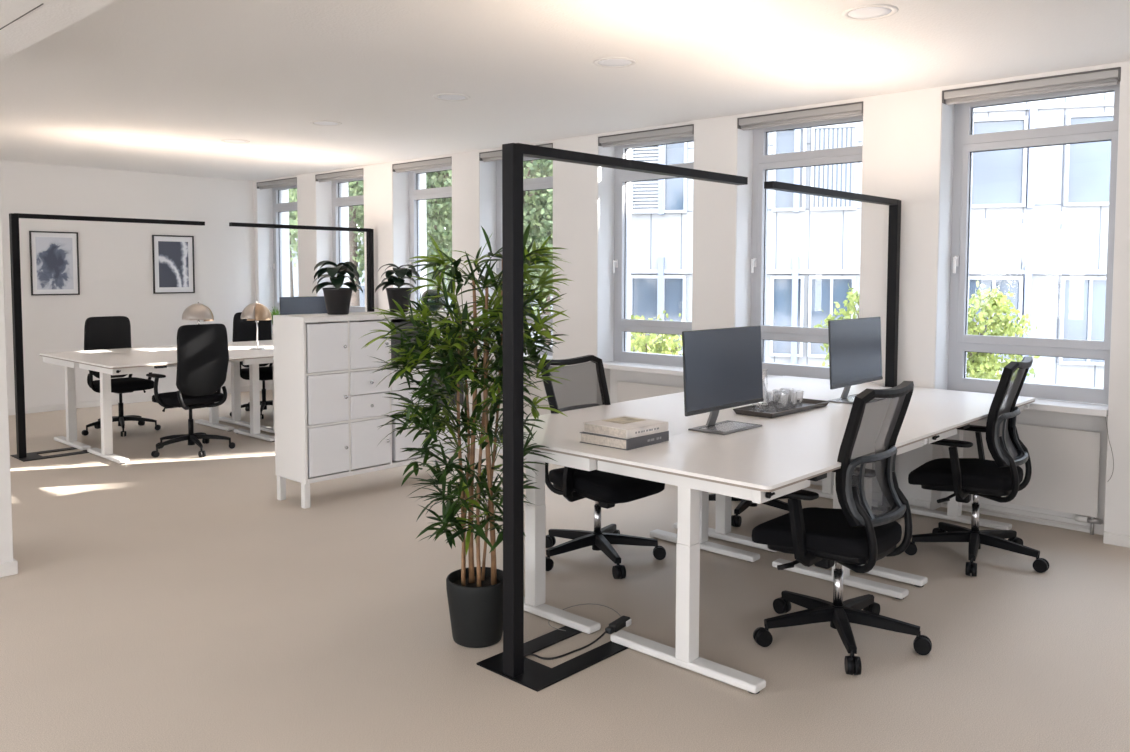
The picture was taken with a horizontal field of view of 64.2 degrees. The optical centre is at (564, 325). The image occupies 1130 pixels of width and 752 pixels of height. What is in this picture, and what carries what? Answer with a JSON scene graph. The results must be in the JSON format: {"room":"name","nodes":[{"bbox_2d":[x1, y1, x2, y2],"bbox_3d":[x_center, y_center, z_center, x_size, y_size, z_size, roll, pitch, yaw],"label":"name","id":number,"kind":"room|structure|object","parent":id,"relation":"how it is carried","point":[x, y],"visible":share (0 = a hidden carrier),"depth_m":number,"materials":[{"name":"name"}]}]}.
{"room":"open-plan office","nodes":[
{"label":"open-plan office","id":0,"kind":"room"},
{"bbox_2d":[0,160,254,408],"bbox_3d":[-7.564,-0.307,8.177,0.200,2.740,10.080,3,5,43],"label":"wall","id":1,"kind":"structure","parent":0,"point":[116,260],"depth_m":10.52,"materials":[{"name":"white paint"}]},
{"bbox_2d":[29,231,79,294],"bbox_3d":[-5.675,-0.687,10.022,0.022,0.705,0.490,3,5,43],"label":"framed print","id":2,"kind":"object","parent":1,"relation":"attached to","point":[54,256],"visible":1,"depth_m":10.02,"materials":[{"name":"black paper"}]},
{"bbox_2d":[8,386,248,414],"bbox_3d":[-7.493,1.032,8.176,0.014,0.068,10.066,3,5,43],"label":"baseboard","id":3,"kind":"structure","parent":1,"relation":"attached to","point":[37,409],"depth_m":10.33,"materials":[{"name":"white"}]},
{"bbox_2d":[152,235,194,293],"bbox_3d":[-4.773,-0.741,10.991,0.022,0.705,0.500,3,5,43],"label":"framed print","id":4,"kind":"object","parent":1,"relation":"attached to","point":[172,255],"visible":1,"depth_m":10.99,"materials":[{"name":"black"}]},
{"bbox_2d":[0,390,1129,751],"bbox_3d":[-2.061,1.409,3.462,14.810,0.120,10.540,3,5,43],"label":"floor","id":5,"kind":"structure","parent":0,"point":[170,601],"depth_m":3.90,"materials":[{"name":"beige carpet"}]},
{"bbox_2d":[0,175,13,562],"bbox_3d":[-3.260,-0.003,4.373,0.380,2.588,0.855,3,5,43],"label":"wall pier","id":6,"kind":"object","parent":5,"relation":"on","point":[6,533],"visible":0.83,"depth_m":4.57,"materials":[{"name":"white paint"}]},
{"bbox_2d":[0,558,17,577],"bbox_3d":[-3.260,1.254,4.448,0.410,0.070,0.880,3,5,43],"label":"baseboard","id":7,"kind":"object","parent":6,"relation":"attached to","point":[10,568],"visible":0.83,"depth_m":4.60,"materials":[{"name":"white wood"}]},
{"bbox_2d":[9,213,204,461],"bbox_3d":[-3.999,0.063,8.030,0.340,2.033,1.635,3,5,43],"label":"floor lamp","id":8,"kind":"object","parent":5,"relation":"on","point":[21,454],"visible":0.9,"depth_m":7.46,"materials":[{"name":"black metal"}]},
{"bbox_2d":[82,316,160,436],"bbox_3d":[-4.347,0.480,8.752,0.691,1.115,0.677,3,4,40],"label":"office chair","id":9,"kind":"object","parent":5,"relation":"on","point":[104,332],"visible":0.56,"depth_m":8.81,"materials":[{"name":"black fabric"}]},
{"bbox_2d":[39,345,242,450],"bbox_3d":[-3.978,0.646,8.544,0.842,0.810,1.558,3,5,43],"label":"desk","id":10,"kind":"object","parent":5,"relation":"on","point":[57,358],"visible":0.66,"depth_m":8.07,"materials":[{"name":"white"}]},
{"bbox_2d":[182,302,213,323],"bbox_3d":[-3.478,0.010,8.539,0.283,0.462,0.296,-2,4,-32],"label":"table lamp","id":11,"kind":"object","parent":10,"relation":"on","point":[198,311],"visible":0.89,"depth_m":8.44,"materials":[{"name":"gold metal"}]},
{"bbox_2d":[72,348,274,463],"bbox_3d":[-3.360,0.680,7.970,0.842,0.810,1.558,3,5,43],"label":"desk","id":12,"kind":"object","parent":5,"relation":"on","point":[119,365],"visible":0.9,"depth_m":7.57,"materials":[{"name":"white"}]},
{"bbox_2d":[154,365,166,368],"bbox_3d":[-3.327,0.341,7.409,0.042,0.023,0.090,3,5,43],"label":"switch","id":13,"kind":"object","parent":12,"relation":"attached to","point":[155,366],"depth_m":7.39,"materials":[{"name":"black plastic"}]},
{"bbox_2d":[146,324,234,456],"bbox_3d":[-3.253,0.538,7.781,0.688,1.115,0.679,3,4,41],"label":"office chair","id":14,"kind":"object","parent":5,"relation":"on","point":[202,349],"visible":1,"depth_m":7.61,"materials":[{"name":"black fabric"}]},
{"bbox_2d":[219,340,272,427],"bbox_3d":[-2.916,0.583,9.684,0.842,0.810,1.558,3,5,43],"label":"desk","id":15,"kind":"object","parent":5,"relation":"on","point":[235,366],"visible":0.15,"depth_m":9.19,"materials":[{"name":"white"}]},
{"bbox_2d":[279,296,326,314],"bbox_3d":[-2.802,-0.072,9.841,0.200,0.480,0.668,3,5,43],"label":"monitor","id":16,"kind":"object","parent":15,"relation":"on","point":[315,304],"visible":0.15,"depth_m":9.79,"materials":[{"name":"grey plastic"}]},
{"bbox_2d":[230,312,272,418],"bbox_3d":[-3.313,0.419,9.846,0.674,1.115,0.690,3,5,45],"label":"office chair","id":17,"kind":"object","parent":5,"relation":"on","point":[243,330],"visible":0.33,"depth_m":9.88,"materials":[{"name":"black fabric"}]},
{"bbox_2d":[245,347,274,433],"bbox_3d":[-2.299,0.617,9.110,0.842,0.810,1.558,3,5,43],"label":"desk","id":18,"kind":"object","parent":5,"relation":"on","point":[262,428],"visible":0.08,"depth_m":8.66,"materials":[{"name":"white"}]},
{"bbox_2d":[241,301,271,349],"bbox_3d":[-2.990,0.000,8.733,0.283,0.462,0.296,2,4,33],"label":"table lamp","id":19,"kind":"object","parent":18,"relation":"on","point":[256,311],"visible":1,"depth_m":8.63,"materials":[{"name":"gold metal"}]},
{"bbox_2d":[229,222,373,311],"bbox_3d":[-2.665,-0.009,9.331,0.340,2.033,1.635,3,5,43],"label":"floor lamp","id":20,"kind":"object","parent":5,"relation":"on","point":[369,232],"visible":0.47,"depth_m":9.82,"materials":[{"name":"black metal"}]},
{"bbox_2d":[273,310,466,508],"bbox_3d":[-1.354,0.542,6.510,0.410,1.262,1.400,3,5,43],"label":"storage cabinet","id":21,"kind":"object","parent":5,"relation":"on","point":[330,405],"visible":0.69,"depth_m":6.08,"materials":[{"name":"white"}]},
{"bbox_2d":[312,261,362,314],"bbox_3d":[-1.574,-0.262,6.246,0.296,0.373,0.271,3,5,43],"label":"potted plant","id":22,"kind":"object","parent":21,"relation":"on","point":[337,299],"visible":1,"depth_m":6.20,"materials":[{"name":"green plant"}]},
{"bbox_2d":[375,264,419,311],"bbox_3d":[-1.222,-0.274,6.626,0.275,0.356,0.262,2,4,34],"label":"potted plant","id":23,"kind":"object","parent":21,"relation":"on","point":[397,294],"visible":0.94,"depth_m":6.58,"materials":[{"name":"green plant"}]},
{"bbox_2d":[391,320,424,362],"bbox_3d":[-1.241,0.123,6.593,0.326,0.303,0.320,3,5,43],"label":"storage box","id":24,"kind":"object","parent":21,"relation":"in","point":[396,322],"visible":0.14,"depth_m":6.44,"materials":[{"name":"grey"}]},
{"bbox_2d":[392,416,425,460],"bbox_3d":[-1.234,0.808,6.642,0.326,0.309,0.276,3,5,43],"label":"storage box","id":25,"kind":"object","parent":21,"relation":"in","point":[400,441],"visible":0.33,"depth_m":6.49,"materials":[{"name":"white"}]},
{"bbox_2d":[421,289,444,310],"bbox_3d":[-1.006,-0.191,6.863,0.184,0.164,0.184,3,5,43],"label":"glass vase","id":26,"kind":"object","parent":21,"relation":"on","point":[431,292],"visible":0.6,"depth_m":6.80,"materials":[{"name":"clear glass"}]},
{"bbox_2d":[429,363,462,406],"bbox_3d":[-1.005,0.450,6.867,0.326,0.309,0.335,3,5,43],"label":"storage box","id":27,"kind":"object","parent":21,"relation":"in","point":[431,385],"visible":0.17,"depth_m":6.77,"materials":[{"name":"grey"}]},
{"bbox_2d":[361,222,571,647],"bbox_3d":[-0.405,0.457,3.773,0.888,1.751,0.757,0,3,1],"label":"bamboo","id":28,"kind":"object","parent":5,"relation":"on","point":[474,594],"visible":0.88,"depth_m":3.70,"materials":[{"name":"green plant"}]},
{"bbox_2d":[446,567,502,647],"bbox_3d":[-0.370,1.197,3.813,0.262,0.270,0.262,3,5,43],"label":"pot","id":29,"kind":"object","parent":5,"relation":"on","point":[475,603],"depth_m":3.72,"materials":[{"name":"black plastic"}]},
{"bbox_2d":[548,604,620,630],"bbox_3d":[0.078,1.306,4.032,0.339,0.023,0.259,-1,4,-24],"label":"wire","id":30,"kind":"object","parent":5,"relation":"on","point":[579,604],"visible":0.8,"depth_m":4.13,"materials":[{"name":"grey"}]},
{"bbox_2d":[541,355,665,578],"bbox_3d":[0.157,0.727,4.876,0.702,1.088,0.717,3,4,42],"label":"office chair","id":31,"kind":"object","parent":5,"relation":"on","point":[586,387],"visible":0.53,"depth_m":4.83,"materials":[{"name":"black plastic"}]},
{"bbox_2d":[460,397,759,633],"bbox_3d":[0.315,0.883,4.587,0.842,0.810,1.558,3,5,43],"label":"desk","id":32,"kind":"object","parent":5,"relation":"on","point":[561,433],"visible":0.56,"depth_m":4.11,"materials":[{"name":"white laminate"}]},
{"bbox_2d":[580,431,668,449],"bbox_3d":[0.263,0.490,3.967,0.267,0.045,0.298,3,4,42],"label":"book","id":33,"kind":"object","parent":32,"relation":"on","point":[586,437],"visible":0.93,"depth_m":3.86,"materials":[{"name":"paper"}]},
{"bbox_2d":[583,415,667,438],"bbox_3d":[0.269,0.447,3.971,0.256,0.040,0.280,3,5,44],"label":"book","id":34,"kind":"object","parent":33,"relation":"on","point":[626,427],"visible":1,"depth_m":3.91,"materials":[{"name":"paper"}]},
{"bbox_2d":[602,417,643,423],"bbox_3d":[0.264,0.424,4.019,0.130,0.001,0.160,3,5,44],"label":"picture","id":35,"kind":"object","parent":34,"relation":"on","point":[615,420],"depth_m":4.01},
{"bbox_2d":[476,143,747,691],"bbox_3d":[0.332,0.305,3.995,0.340,2.033,1.635,3,5,43],"label":"floor lamp","id":36,"kind":"object","parent":5,"relation":"on","point":[512,663],"visible":0.98,"depth_m":3.42,"materials":[{"name":"black metal"}]},
{"bbox_2d":[605,616,630,633],"bbox_3d":[0.233,1.310,3.933,0.048,0.032,0.160,2,4,35],"label":"power adaptor","id":37,"kind":"object","parent":5,"relation":"on","point":[623,621],"visible":1,"depth_m":3.92,"materials":[{"name":"black plastic"}]},
{"bbox_2d":[626,619,630,626],"bbox_3d":[0.281,1.311,3.967,0.008,0.026,0.040,2,4,35],"label":"socket","id":38,"kind":"object","parent":37,"relation":"attached to","point":[628,621],"depth_m":3.96,"materials":[{"name":"white plastic"}]},
{"bbox_2d":[709,494,788,526],"bbox_3d":[1.224,0.677,5.769,0.700,1.088,0.718,3,5,43],"label":"office chair","id":39,"kind":"object","parent":5,"relation":"on","point":[736,520],"visible":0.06,"depth_m":5.64,"materials":[{"name":"black plastic"}]},
{"bbox_2d":[588,413,937,693],"bbox_3d":[0.932,0.917,4.013,0.842,0.810,1.558,3,5,43],"label":"desk","id":40,"kind":"object","parent":5,"relation":"on","point":[780,457],"visible":0.82,"depth_m":3.56,"materials":[{"name":"white laminate"}]},
{"bbox_2d":[682,325,763,434],"bbox_3d":[0.771,0.255,4.302,0.200,0.480,0.668,3,5,43],"label":"monitor","id":41,"kind":"object","parent":40,"relation":"on","point":[722,367],"visible":1,"depth_m":4.28,"materials":[{"name":"grey plastic"}]},
{"bbox_2d":[808,473,826,480],"bbox_3d":[0.965,0.578,3.451,0.042,0.023,0.090,3,5,43],"label":"switch","id":42,"kind":"object","parent":40,"relation":"attached to","point":[819,476],"depth_m":3.42,"materials":[{"name":"black"}]},
{"bbox_2d":[655,376,888,551],"bbox_3d":[1.376,0.820,5.726,0.842,0.810,1.558,3,5,43],"label":"desk","id":43,"kind":"object","parent":5,"relation":"on","point":[813,388],"visible":0.31,"depth_m":5.58,"materials":[{"name":"white laminate"}]},
{"bbox_2d":[733,397,829,417],"bbox_3d":[1.184,0.447,4.899,0.238,0.027,0.628,3,5,43],"label":"serving tray","id":44,"kind":"object","parent":43,"relation":"on","point":[807,404],"visible":0.91,"depth_m":4.88,"materials":[{"name":"grey plastic"}]},
{"bbox_2d":[752,369,768,411],"bbox_3d":[1.047,0.347,4.800,0.098,0.225,0.092,0,3,-6],"label":"carafe","id":45,"kind":"object","parent":44,"relation":"on","point":[766,370],"visible":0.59,"depth_m":4.79,"materials":[{"name":"clear glass"}]},
{"bbox_2d":[764,391,776,409],"bbox_3d":[1.117,0.407,4.891,0.071,0.095,0.079,3,5,43],"label":"drinking glass","id":46,"kind":"object","parent":44,"relation":"on","point":[764,391],"visible":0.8,"depth_m":4.89,"materials":[{"name":"clear glass"}]},
{"bbox_2d":[773,389,786,407],"bbox_3d":[1.179,0.404,4.949,0.071,0.095,0.079,3,5,43],"label":"drinking glass","id":47,"kind":"object","parent":44,"relation":"on","point":[781,389],"visible":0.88,"depth_m":4.95,"materials":[{"name":"clear glass"}]},
{"bbox_2d":[774,393,787,411],"bbox_3d":[1.152,0.412,4.804,0.071,0.095,0.079,3,5,43],"label":"drinking glass","id":48,"kind":"object","parent":44,"relation":"on","point":[774,393],"visible":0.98,"depth_m":4.80,"materials":[{"name":"clear glass"}]},
{"bbox_2d":[780,388,792,405],"bbox_3d":[1.237,0.400,5.019,0.071,0.095,0.079,3,5,43],"label":"drinking glass","id":49,"kind":"object","parent":44,"relation":"on","point":[780,388],"visible":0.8,"depth_m":5.02,"materials":[{"name":"clear glass"}]},
{"bbox_2d":[784,391,797,409],"bbox_3d":[1.218,0.409,4.859,0.071,0.095,0.079,3,5,43],"label":"drinking glass","id":50,"kind":"object","parent":44,"relation":"on","point":[787,391],"visible":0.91,"depth_m":4.85,"materials":[{"name":"clear glass"}]},
{"bbox_2d":[790,390,802,407],"bbox_3d":[1.268,0.406,4.928,0.071,0.095,0.079,3,5,43],"label":"drinking glass","id":51,"kind":"object","parent":44,"relation":"on","point":[790,390],"visible":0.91,"depth_m":4.93,"materials":[{"name":"clear glass"}]},
{"bbox_2d":[764,181,903,520],"bbox_3d":[1.624,0.229,5.363,0.340,2.033,1.635,3,5,43],"label":"floor lamp","id":52,"kind":"object","parent":5,"relation":"on","point":[894,227],"visible":0.56,"depth_m":5.88,"materials":[{"name":"black metal"}]},
{"bbox_2d":[752,381,931,674],"bbox_3d":[1.175,0.782,3.813,0.720,1.105,0.693,3,5,43],"label":"office chair","id":53,"kind":"object","parent":5,"relation":"on","point":[865,530],"visible":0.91,"depth_m":3.67,"materials":[{"name":"black fabric"}]},
{"bbox_2d":[797,387,1034,586],"bbox_3d":[1.993,0.854,5.152,0.842,0.810,1.558,3,5,43],"label":"desk","id":54,"kind":"object","parent":5,"relation":"on","point":[944,411],"visible":0.52,"depth_m":5.00,"materials":[{"name":"white laminate"}]},
{"bbox_2d":[828,317,883,403],"bbox_3d":[1.765,0.198,5.320,0.203,0.480,0.835,3,5,43],"label":"monitor","id":55,"kind":"object","parent":54,"relation":"on","point":[855,355],"visible":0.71,"depth_m":5.24,"materials":[{"name":"grey plastic"}]},
{"bbox_2d":[956,424,969,429],"bbox_3d":[2.026,0.514,4.591,0.042,0.023,0.090,3,5,43],"label":"switch","id":56,"kind":"object","parent":54,"relation":"attached to","point":[965,426],"depth_m":4.56,"materials":[{"name":"black"}]},
{"bbox_2d":[904,356,1048,576],"bbox_3d":[2.247,0.722,4.881,0.709,1.105,0.713,3,4,37],"label":"office chair","id":57,"kind":"object","parent":5,"relation":"on","point":[989,479],"visible":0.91,"depth_m":4.77,"materials":[{"name":"black fabric"}]},
{"bbox_2d":[0,0,1129,180],"bbox_3d":[-2.055,-1.486,3.295,14.810,0.200,10.540,3,5,43],"label":"ceiling","id":58,"kind":"structure","parent":0,"point":[152,86],"depth_m":5.20,"materials":[{"name":"white paint"}]},
{"bbox_2d":[0,0,117,60],"bbox_3d":[-1.662,-1.094,-0.422,9.150,0.154,5.608,3,5,43],"label":"trim","id":59,"kind":"structure","parent":58,"relation":"attached to","point":[23,23],"depth_m":3.69,"materials":[{"name":"white paint"}]},
{"bbox_2d":[221,139,249,143],"bbox_3d":[-2.985,-1.666,8.159,0.248,0.006,0.248,3,5,43],"label":"recessed light","id":60,"kind":"object","parent":58,"relation":"in","point":[239,141],"visible":1,"depth_m":8.16,"materials":[{"name":"white plastic"}]},
{"bbox_2d":[225,140,245,142],"bbox_3d":[-2.985,-1.667,8.159,0.187,0.003,0.187,0,3,4],"label":"diffuser","id":61,"kind":"object","parent":60,"relation":"attached to","point":[227,141],"depth_m":8.18,"materials":[{"name":"white plastic"}]},
{"bbox_2d":[310,120,341,125],"bbox_3d":[-1.902,-1.606,7.167,0.248,0.006,0.248,3,5,43],"label":"recessed light","id":62,"kind":"object","parent":58,"relation":"in","point":[317,122],"visible":1,"depth_m":7.17,"materials":[{"name":"white plastic"}]},
{"bbox_2d":[314,121,337,124],"bbox_3d":[-1.902,-1.607,7.167,0.187,0.003,0.187,0,3,4],"label":"diffuser","id":63,"kind":"object","parent":62,"relation":"attached to","point":[315,122],"depth_m":7.18,"materials":[{"name":"white plastic"}]},
{"bbox_2d":[433,93,469,100],"bbox_3d":[-0.766,-1.542,6.099,0.248,0.006,0.248,3,5,43],"label":"recessed light","id":64,"kind":"object","parent":58,"relation":"in","point":[446,96],"visible":1,"depth_m":6.09,"materials":[{"name":"white plastic"}]},
{"bbox_2d":[438,95,465,99],"bbox_3d":[-0.766,-1.544,6.099,0.187,0.003,0.187,0,3,4],"label":"diffuser","id":65,"kind":"object","parent":64,"relation":"attached to","point":[440,97],"depth_m":6.11,"materials":[{"name":"white plastic"}]},
{"bbox_2d":[593,57,636,67],"bbox_3d":[0.282,-1.482,5.084,0.248,0.006,0.248,3,5,43],"label":"recessed light","id":66,"kind":"object","parent":58,"relation":"in","point":[608,62],"visible":1,"depth_m":5.08,"materials":[{"name":"white plastic"}]},
{"bbox_2d":[598,59,631,66],"bbox_3d":[0.282,-1.483,5.084,0.187,0.003,0.187,0,3,-8],"label":"diffuser","id":67,"kind":"object","parent":66,"relation":"attached to","point":[603,62],"depth_m":5.10,"materials":[{"name":"white plastic"}]},
{"bbox_2d":[841,4,898,20],"bbox_3d":[1.387,-1.423,4.100,0.248,0.006,0.248,3,5,43],"label":"recessed light","id":68,"kind":"object","parent":58,"relation":"in","point":[870,11],"visible":1,"depth_m":4.10,"materials":[{"name":"white plastic"}]},
{"bbox_2d":[848,7,891,18],"bbox_3d":[1.387,-1.424,4.100,0.187,0.003,0.187,0,3,-8],"label":"diffuser","id":69,"kind":"object","parent":68,"relation":"attached to","point":[862,12],"depth_m":4.11,"materials":[{"name":"white plastic"}]},
{"bbox_2d":[253,61,1129,535],"bbox_3d":[1.375,-0.224,7.064,14.810,2.740,0.460,3,5,43],"label":"wall","id":70,"kind":"structure","parent":0,"point":[901,150],"depth_m":6.25,"materials":[{"name":"white paint"}]},
{"bbox_2d":[257,185,296,336],"bbox_3d":[-3.546,-0.845,11.480,0.990,1.980,0.315,3,5,43],"label":"window","id":71,"kind":"structure","parent":70,"relation":"in","point":[270,207],"depth_m":11.80,"materials":[{"name":"grey"}]},
{"bbox_2d":[269,306,279,331],"bbox_3d":[-3.733,-0.077,11.594,0.273,0.353,0.306,0,3,-7],"label":"potted plant","id":72,"kind":"object","parent":71,"relation":"on","point":[273,311],"visible":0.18,"depth_m":11.58,"materials":[{"name":"green plant"}]},
{"bbox_2d":[257,177,296,189],"bbox_3d":[-3.604,-1.784,11.361,0.986,0.088,0.091,3,5,43],"label":"roller blind","id":73,"kind":"object","parent":71,"relation":"attached to","point":[289,181],"visible":0.88,"depth_m":11.33,"materials":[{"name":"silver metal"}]},
{"bbox_2d":[316,177,364,312],"bbox_3d":[-2.521,-0.788,10.528,0.990,1.980,0.315,3,5,43],"label":"window","id":74,"kind":"structure","parent":70,"relation":"in","point":[329,201],"depth_m":10.83,"materials":[{"name":"grey"}]},
{"bbox_2d":[315,168,363,181],"bbox_3d":[-2.579,-1.728,10.409,0.986,0.088,0.091,3,5,43],"label":"roller blind","id":75,"kind":"object","parent":74,"relation":"attached to","point":[356,173],"visible":0.83,"depth_m":10.39,"materials":[{"name":"grey fabric"}]},
{"bbox_2d":[393,166,451,308],"bbox_3d":[-1.408,-0.726,9.495,0.990,1.980,0.315,3,5,43],"label":"window","id":76,"kind":"structure","parent":70,"relation":"in","point":[407,193],"depth_m":9.80,"materials":[{"name":"grey"}]},
{"bbox_2d":[392,156,451,172],"bbox_3d":[-1.466,-1.666,9.376,0.986,0.088,0.091,3,5,43],"label":"roller blind","id":77,"kind":"object","parent":76,"relation":"attached to","point":[446,161],"visible":0.85,"depth_m":9.34,"materials":[{"name":"grey fabric"}]},
{"bbox_2d":[479,157,552,361],"bbox_3d":[-0.383,-0.669,8.543,0.990,1.980,0.315,3,5,43],"label":"window","id":78,"kind":"structure","parent":70,"relation":"in","point":[491,171],"depth_m":8.84,"materials":[{"name":"grey"}]},
{"bbox_2d":[479,143,552,161],"bbox_3d":[-0.441,-1.609,8.424,0.986,0.088,0.091,3,5,43],"label":"roller blind","id":79,"kind":"object","parent":70,"relation":"attached to","point":[496,155],"visible":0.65,"depth_m":8.61,"materials":[{"name":"grey fabric"}]},
{"bbox_2d":[498,372,550,419],"bbox_3d":[-0.380,0.743,8.642,0.915,0.620,0.058,3,5,43],"label":"radiator","id":80,"kind":"object","parent":70,"relation":"attached to","point":[540,385],"visible":0.03,"depth_m":8.50,"materials":[{"name":"white metal"}]},
{"bbox_2d":[598,136,693,375],"bbox_3d":[0.731,-0.607,7.510,0.990,1.980,0.315,3,5,43],"label":"window","id":81,"kind":"structure","parent":70,"relation":"in","point":[614,325],"depth_m":7.82,"materials":[{"name":"grey"}]},
{"bbox_2d":[598,124,693,146],"bbox_3d":[0.672,-1.547,7.391,0.986,0.088,0.091,3,5,43],"label":"roller blind","id":82,"kind":"object","parent":81,"relation":"attached to","point":[683,131],"visible":0.87,"depth_m":7.35,"materials":[{"name":"grey fabric"}]},
{"bbox_2d":[617,381,683,402],"bbox_3d":[0.733,0.805,7.608,0.915,0.620,0.058,3,5,43],"label":"radiator","id":83,"kind":"object","parent":70,"relation":"attached to","point":[626,391],"visible":0.13,"depth_m":7.64,"materials":[{"name":"white metal"}]},
{"bbox_2d":[272,385,1129,547],"bbox_3d":[1.345,1.120,6.966,14.610,0.068,0.194,3,5,43],"label":"baseboard","id":84,"kind":"structure","parent":70,"relation":"attached to","point":[1110,538],"depth_m":5.59,"materials":[{"name":"white"}]},
{"bbox_2d":[735,116,862,378],"bbox_3d":[1.741,-0.551,6.571,0.990,1.980,0.315,3,5,43],"label":"window","id":85,"kind":"structure","parent":70,"relation":"in","point":[754,162],"depth_m":6.87,"materials":[{"name":"grey"}]},
{"bbox_2d":[737,101,862,129],"bbox_3d":[1.683,-1.490,6.453,0.986,0.088,0.091,3,5,43],"label":"roller blind","id":86,"kind":"object","parent":85,"relation":"attached to","point":[854,109],"visible":0.84,"depth_m":6.41,"materials":[{"name":"grey fabric"}]},
{"bbox_2d":[944,420,1101,534],"bbox_3d":[2.849,0.923,5.644,0.915,0.620,0.058,3,5,43],"label":"radiator","id":87,"kind":"object","parent":70,"relation":"attached to","point":[1065,463],"visible":0.73,"depth_m":5.46,"materials":[{"name":"white metal"}]},
{"bbox_2d":[935,81,1120,416],"bbox_3d":[2.847,-0.489,5.545,0.990,1.980,0.315,3,5,43],"label":"window","id":88,"kind":"structure","parent":70,"relation":"in","point":[958,141],"depth_m":5.78,"materials":[{"name":"grey"}]},
{"bbox_2d":[942,67,1120,104],"bbox_3d":[2.788,-1.429,5.426,0.986,0.088,0.091,3,5,43],"label":"roller blind","id":89,"kind":"object","parent":88,"relation":"attached to","point":[1110,76],"visible":0.85,"depth_m":5.38,"materials":[{"name":"grey"}]},
{"bbox_2d":[1105,417,1113,481],"bbox_3d":[3.120,0.713,5.164,0.053,0.376,0.004,3,5,45],"label":"hanging wire","id":90,"kind":"object","parent":88,"relation":"hanging from","point":[1105,417],"visible":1,"depth_m":5.16,"materials":[{"name":"grey"}]},
{"label":"outside","id":91,"kind":"structure","parent":0,"visible":0},
{"bbox_3d":[25.608,2.963,42.470,140.000,0.200,83.260,3,5,43],"label":"ground","id":92,"kind":"structure","parent":91,"visible":0},
{"bbox_2d":[291,224,359,255],"bbox_3d":[-7.546,-2.081,28.128,4.137,11.394,4.379,-1,4,-25],"label":"tree","id":93,"kind":"object","parent":92,"relation":"on","point":[356,224],"visible":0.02,"depth_m":27.92,"materials":[{"name":"green plant"}]},
{"bbox_2d":[289,188,362,296],"bbox_3d":[-6.173,-0.515,20.191,3.880,9.187,3.700,-2,4,-34],"label":"tree","id":94,"kind":"object","parent":92,"relation":"on","point":[293,217],"visible":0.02,"depth_m":20.09,"materials":[{"name":"green plant"}]},
{"bbox_2d":[289,171,442,306],"bbox_3d":[-3.538,0.125,15.085,3.093,8.509,2.932,3,5,43],"label":"tree","id":95,"kind":"object","parent":92,"relation":"on","point":[356,188],"visible":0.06,"depth_m":15.04,"materials":[{"name":"green plant"}]},
{"bbox_2d":[356,171,451,309],"bbox_3d":[-2.648,-0.588,18.167,3.754,9.580,3.757,1,4,20],"label":"tree","id":96,"kind":"object","parent":92,"relation":"on","point":[444,244],"visible":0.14,"depth_m":17.27,"materials":[{"name":"green plant"}]},
{"bbox_2d":[292,237,552,343],"bbox_3d":[-12.464,-0.577,41.254,33.400,6.850,8.400,0,3,-4],"label":"apartment building","id":97,"kind":"structure","parent":92,"relation":"on","point":[295,270],"depth_m":37.40,"materials":[{"name":"white concrete"}]},
{"bbox_2d":[435,159,552,314],"bbox_3d":[-0.732,0.174,14.053,2.516,8.542,2.626,2,4,36],"label":"tree","id":98,"kind":"object","parent":92,"relation":"on","point":[536,203],"visible":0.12,"depth_m":13.56,"materials":[{"name":"green plant"}]},
{"bbox_2d":[527,159,552,344],"bbox_3d":[-0.474,-1.203,21.628,1.768,10.420,1.736,2,4,25],"label":"tree","id":99,"kind":"object","parent":92,"relation":"on","point":[548,297],"visible":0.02,"depth_m":21.62,"materials":[{"name":"green plant"}]},
{"bbox_2d":[630,310,683,354],"bbox_3d":[0.832,2.241,10.628,1.662,4.811,1.560,-1,4,-20],"label":"young tree","id":100,"kind":"object","parent":92,"relation":"on","point":[649,343],"visible":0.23,"depth_m":10.25,"materials":[{"name":"green plant"}]},
{"bbox_2d":[814,284,858,366],"bbox_3d":[3.306,2.104,10.075,0.995,5.157,1.174,-1,3,-19],"label":"young tree","id":101,"kind":"object","parent":92,"relation":"on","point":[852,297],"visible":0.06,"depth_m":10.05,"materials":[{"name":"green plant"}]},
{"bbox_2d":[630,92,1113,387],"bbox_3d":[10.279,-2.727,24.378,18.600,13.220,8.950,1,3,17],"label":"office building","id":102,"kind":"structure","parent":92,"relation":"on","point":[1040,215],"depth_m":20.15,"materials":[{"name":"grey"}]},
{"bbox_2d":[966,280,1039,381],"bbox_3d":[4.516,2.098,9.986,1.314,5.186,1.159,3,5,43],"label":"young tree","id":103,"kind":"object","parent":92,"relation":"on","point":[979,365],"visible":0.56,"depth_m":9.73,"materials":[{"name":"green plant"}]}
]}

